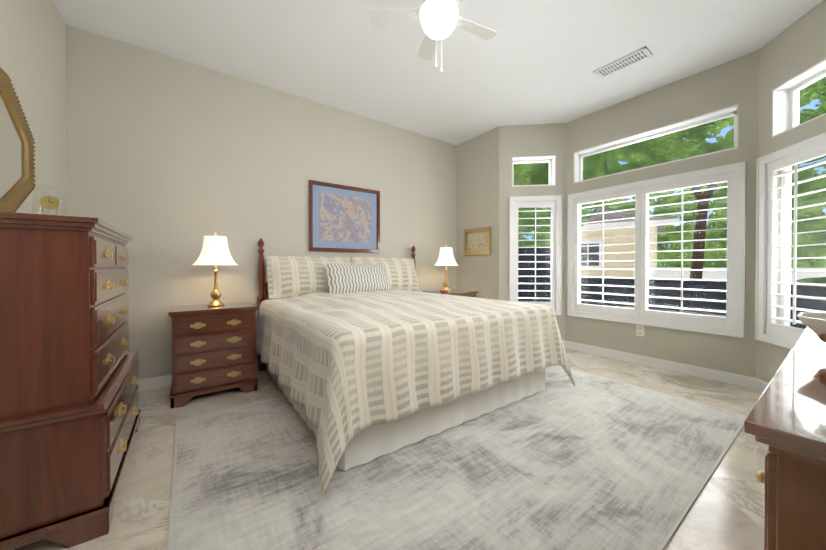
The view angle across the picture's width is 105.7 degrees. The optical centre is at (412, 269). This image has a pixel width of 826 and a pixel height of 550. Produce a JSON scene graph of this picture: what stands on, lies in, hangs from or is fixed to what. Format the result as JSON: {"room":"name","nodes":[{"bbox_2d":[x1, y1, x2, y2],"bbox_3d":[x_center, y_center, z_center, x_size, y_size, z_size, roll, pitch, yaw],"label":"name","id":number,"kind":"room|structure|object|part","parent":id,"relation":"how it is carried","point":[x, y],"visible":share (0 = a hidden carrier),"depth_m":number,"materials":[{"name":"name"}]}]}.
{"room":"bedroom","nodes":[
{"label":"bedroom","id":0,"kind":"room"},
{"bbox_2d":[0,0,67,215],"bbox_3d":[-1.520,-0.392,0.732,0.160,2.830,3.850,0,1,-36],"label":"wall","id":1,"kind":"structure","parent":0,"point":[33,49],"depth_m":1.92,"materials":[{"name":"beige paint"}]},
{"bbox_2d":[0,67,35,212],"bbox_3d":[-1.814,-0.582,1.313,0.038,0.690,1.060,0,1,-36],"label":"mirror","id":2,"kind":"object","parent":1,"relation":"attached to","point":[17,167],"visible":0.94,"depth_m":1.56,"materials":[{"name":"gold mirror"}]},
{"bbox_2d":[66,24,456,379],"bbox_3d":[-1.078,-0.417,3.523,4.145,2.830,0.160,0,1,-36],"label":"wall","id":3,"kind":"structure","parent":0,"point":[172,162],"depth_m":2.86,"materials":[{"name":"beige paint"}]},
{"bbox_2d":[138,361,265,391],"bbox_3d":[-0.962,0.951,3.512,3.985,0.095,0.014,0,1,-36],"label":"baseboard","id":4,"kind":"structure","parent":3,"relation":"attached to","point":[154,383],"depth_m":2.63,"materials":[{"name":"white"}]},
{"bbox_2d":[308,180,379,252],"bbox_3d":[-0.768,-0.581,3.628,0.873,0.765,0.025,0,1,-36],"label":"framed picture","id":5,"kind":"object","parent":3,"relation":"attached to","point":[343,218],"visible":1,"depth_m":3.60,"materials":[{"name":"blue paper"}]},
{"bbox_2d":[13,348,767,549],"bbox_3d":[0.405,1.061,2.134,5.088,0.100,4.350,0,1,-36],"label":"floor","id":6,"kind":"structure","parent":0,"point":[726,511],"depth_m":1.57,"materials":[{"name":"tile"}]},
{"bbox_2d":[0,212,140,549],"bbox_3d":[-1.643,0.409,1.482,0.470,1.215,1.022,0,1,-36],"label":"chest","id":7,"kind":"object","parent":6,"relation":"on","point":[70,412],"visible":1,"depth_m":1.16,"materials":[{"name":"brown wood"}]},
{"bbox_2d":[32,186,66,214],"bbox_3d":[-1.611,-0.284,1.388,0.118,0.170,0.118,0,1,-36],"label":"clock","id":8,"kind":"object","parent":7,"relation":"on","point":[49,202],"visible":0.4,"depth_m":1.38,"materials":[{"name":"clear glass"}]},
{"bbox_2d":[168,301,257,408],"bbox_3d":[-1.639,0.657,2.589,0.586,0.700,0.454,0,1,-36],"label":"nightstand","id":9,"kind":"object","parent":6,"relation":"on","point":[213,348],"visible":1,"depth_m":2.41,"materials":[{"name":"brown wood"}]},
{"bbox_2d":[193,231,236,305],"bbox_3d":[-1.656,-0.007,2.629,0.330,0.625,0.330,0,1,-36],"label":"lamp","id":10,"kind":"object","parent":9,"relation":"on","point":[215,252],"visible":1,"depth_m":2.56,"materials":[{"name":"white fabric"}]},
{"bbox_2d":[423,289,477,296],"bbox_3d":[0.502,0.643,4.159,0.586,0.700,0.454,0,1,-36],"label":"nightstand","id":11,"kind":"object","parent":6,"relation":"on","point":[468,293],"depth_m":4.09,"materials":[{"name":"brown wood"}]},
{"bbox_2d":[434,245,458,290],"bbox_3d":[0.444,-0.021,4.182,0.330,0.625,0.330,0,1,-36],"label":"lamp","id":12,"kind":"object","parent":11,"relation":"on","point":[446,258],"visible":0.98,"depth_m":4.10,"materials":[{"name":"white fabric"}]},
{"bbox_2d":[168,365,747,549],"bbox_3d":[0.361,1.005,2.102,3.160,0.010,2.210,0,1,-36],"label":"rug","id":13,"kind":"object","parent":6,"relation":"on","point":[587,461],"visible":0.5,"depth_m":1.50,"materials":[{"name":"white carpet"}]},
{"bbox_2d":[256,238,574,495],"bbox_3d":[-0.145,0.346,2.780,2.105,1.294,2.100,0,1,-36],"label":"bed","id":14,"kind":"object","parent":13,"relation":"on","point":[365,359],"visible":1,"depth_m":1.95,"materials":[{"name":"beige fabric"}]},
{"bbox_3d":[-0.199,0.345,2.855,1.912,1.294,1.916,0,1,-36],"label":"headboard","id":15,"kind":"part","parent":14,"relation":"part of","materials":[{"name":"brown wood"}]},
{"bbox_2d":[744,327,825,549],"bbox_3d":[1.266,0.623,0.731,1.560,0.800,0.498,0,1,-36],"label":"dresser","id":16,"kind":"object","parent":6,"relation":"on","point":[785,421],"visible":0.96,"depth_m":0.46,"materials":[{"name":"brown wood"}]},
{"bbox_2d":[797,312,825,342],"bbox_3d":[1.128,0.166,0.724,0.315,0.112,0.300,0,1,-36],"label":"bowl","id":17,"kind":"object","parent":16,"relation":"on","point":[815,322],"visible":1,"depth_m":0.79,"materials":[{"name":"white ceramic"}]},
{"bbox_2d":[54,0,822,144],"bbox_3d":[0.405,-1.879,2.108,5.088,0.120,4.350,0,1,-36],"label":"ceiling","id":18,"kind":"structure","parent":0,"point":[532,62],"depth_m":2.57,"materials":[{"name":"white paint"}]},
{"bbox_2d":[369,0,496,72],"bbox_3d":[0.189,-1.458,1.992,0.865,0.411,0.870,0,1,-36],"label":"ceiling fan","id":19,"kind":"object","parent":18,"relation":"hanging from","point":[440,19],"visible":1,"depth_m":2.00,"materials":[{"name":"white"}]},
{"bbox_2d":[593,46,652,78],"bbox_3d":[1.850,-1.819,2.773,0.170,0.011,0.410,0,1,-36],"label":"ceiling vent","id":20,"kind":"object","parent":18,"relation":"in","point":[633,58],"visible":1,"depth_m":2.76,"materials":[{"name":"white metal"}]},
{"bbox_2d":[456,127,498,299],"bbox_3d":[0.897,-0.425,4.465,0.160,2.830,0.945,0,1,-36],"label":"wall","id":21,"kind":"structure","parent":0,"point":[477,182],"depth_m":4.31,"materials":[{"name":"beige paint"}]},
{"bbox_2d":[464,227,490,255],"bbox_3d":[0.881,-0.375,4.325,0.025,0.362,0.475,0,1,-36],"label":"picture","id":22,"kind":"object","parent":21,"relation":"attached to","point":[477,241],"visible":1,"depth_m":4.30,"materials":[{"name":"gold metal"}]},
{"bbox_2d":[499,123,565,339],"bbox_3d":[1.558,-0.421,4.062,0.887,2.830,0.160,0,1,7],"label":"wall","id":23,"kind":"structure","parent":0,"point":[532,140],"depth_m":3.98,"materials":[{"name":"beige paint"}]},
{"bbox_2d":[512,155,555,186],"bbox_3d":[1.543,-1.246,4.057,0.537,0.380,0.158,0,1,7],"label":"transom","id":24,"kind":"object","parent":23,"relation":"in","point":[551,160],"visible":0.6,"depth_m":4.05,"materials":[{"name":"white wood"}]},
{"bbox_2d":[509,195,561,314],"bbox_3d":[1.556,-0.176,4.038,0.632,1.500,0.192,0,1,7],"label":"window shutter","id":25,"kind":"object","parent":23,"relation":"attached to","point":[554,202],"visible":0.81,"depth_m":3.96,"materials":[{"name":"white wood"}]},
{"bbox_2d":[565,50,758,377],"bbox_3d":[2.465,-0.415,3.324,0.160,2.830,1.765,0,1,-36],"label":"wall","id":26,"kind":"structure","parent":0,"point":[727,84],"depth_m":2.99,"materials":[{"name":"beige paint"}]},
{"bbox_2d":[636,325,643,336],"bbox_3d":[2.390,0.646,3.292,0.008,0.114,0.070,0,1,-36],"label":"electrical outlet","id":27,"kind":"object","parent":26,"relation":"attached to","point":[639,330],"visible":1,"depth_m":3.29,"materials":[{"name":"white plastic"}]},
{"bbox_2d":[567,161,745,337],"bbox_3d":[2.435,-0.170,3.323,0.192,1.500,1.524,0,1,-36],"label":"window shutter","id":28,"kind":"object","parent":26,"relation":"attached to","point":[732,322],"visible":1,"depth_m":3.14,"materials":[{"name":"white wood"}]},
{"bbox_2d":[574,104,738,182],"bbox_3d":[2.458,-1.240,3.325,0.158,0.380,1.421,0,1,-36],"label":"transom","id":29,"kind":"object","parent":26,"relation":"in","point":[720,114],"visible":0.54,"depth_m":3.20,"materials":[{"name":"white wood"}]},
{"bbox_2d":[565,340,754,388],"bbox_3d":[2.394,0.953,3.285,0.014,0.095,1.631,0,1,-36],"label":"baseboard","id":30,"kind":"structure","parent":26,"relation":"attached to","point":[723,376],"depth_m":3.09,"materials":[{"name":"white"}]},
{"bbox_2d":[756,0,825,382],"bbox_3d":[2.880,-0.405,2.232,0.160,2.830,0.886,0,1,12],"label":"wall","id":31,"kind":"structure","parent":0,"point":[797,47],"depth_m":2.42,"materials":[{"name":"beige paint"}]},
{"bbox_2d":[754,378,768,392],"bbox_3d":[2.788,0.962,2.228,0.014,0.095,0.819,0,1,12],"label":"baseboard","id":32,"kind":"structure","parent":31,"relation":"attached to","point":[760,385],"depth_m":2.57,"materials":[{"name":"white"}]},
{"bbox_2d":[755,132,825,348],"bbox_3d":[2.857,-0.160,2.250,0.192,1.500,0.670,0,1,12],"label":"window shutter","id":33,"kind":"object","parent":31,"relation":"attached to","point":[783,333],"visible":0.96,"depth_m":2.48,"materials":[{"name":"white wood"}]},
{"bbox_2d":[772,58,825,137],"bbox_3d":[2.877,-1.230,2.209,0.158,0.380,0.537,0,1,12],"label":"transom","id":34,"kind":"object","parent":31,"relation":"in","point":[786,97],"visible":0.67,"depth_m":2.43,"materials":[{"name":"white wood"}]},
{"label":"outside","id":35,"kind":"structure","parent":0,"visible":0},
{"bbox_2d":[598,163,825,267],"bbox_3d":[6.751,-6.535,7.296,13.000,17.000,64.000,0,1,-36],"label":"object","id":36,"kind":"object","parent":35,"point":[817,237],"depth_m":11.86,"materials":[{"name":"green plant"}]},
{"bbox_3d":[16.126,1.099,14.750,35.150,0.100,55.000,0,1,-36],"label":"ground","id":37,"kind":"structure","parent":35,"visible":0},
{"bbox_2d":[550,208,678,278],"bbox_3d":[5.794,-0.961,15.840,10.450,4.100,9.320,0,1,32],"label":"house","id":38,"kind":"structure","parent":37,"relation":"on","point":[588,248],"depth_m":10.34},
{"bbox_2d":[518,248,825,328],"bbox_3d":[6.277,0.350,3.315,1.500,1.700,22.000,0,1,-36],"label":"fence","id":39,"kind":"object","parent":37,"relation":"on","point":[803,291],"depth_m":5.21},
{"bbox_2d":[600,76,825,278],"bbox_3d":[6.483,-3.293,7.440,9.100,8.927,17.660,0,1,-36],"label":"trees","id":40,"kind":"object","parent":37,"relation":"on","point":[617,164],"depth_m":6.12,"materials":[{"name":"green plant"}]},
{"bbox_2d":[633,267,825,283],"bbox_3d":[10.448,0.622,2.382,1.533,1.227,15.600,0,1,-36],"label":"fence","id":41,"kind":"object","parent":37,"relation":"on","point":[815,279],"depth_m":7.64,"materials":[{"name":"white"}]},
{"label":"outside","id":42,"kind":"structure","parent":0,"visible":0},
{"bbox_2d":[514,153,608,246],"bbox_3d":[3.004,-2.562,10.300,5.000,4.250,6.000,0,1,-36],"label":"tree","id":43,"kind":"object","parent":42,"point":[594,169],"depth_m":7.95,"materials":[{"name":"green plant"}]}
]}

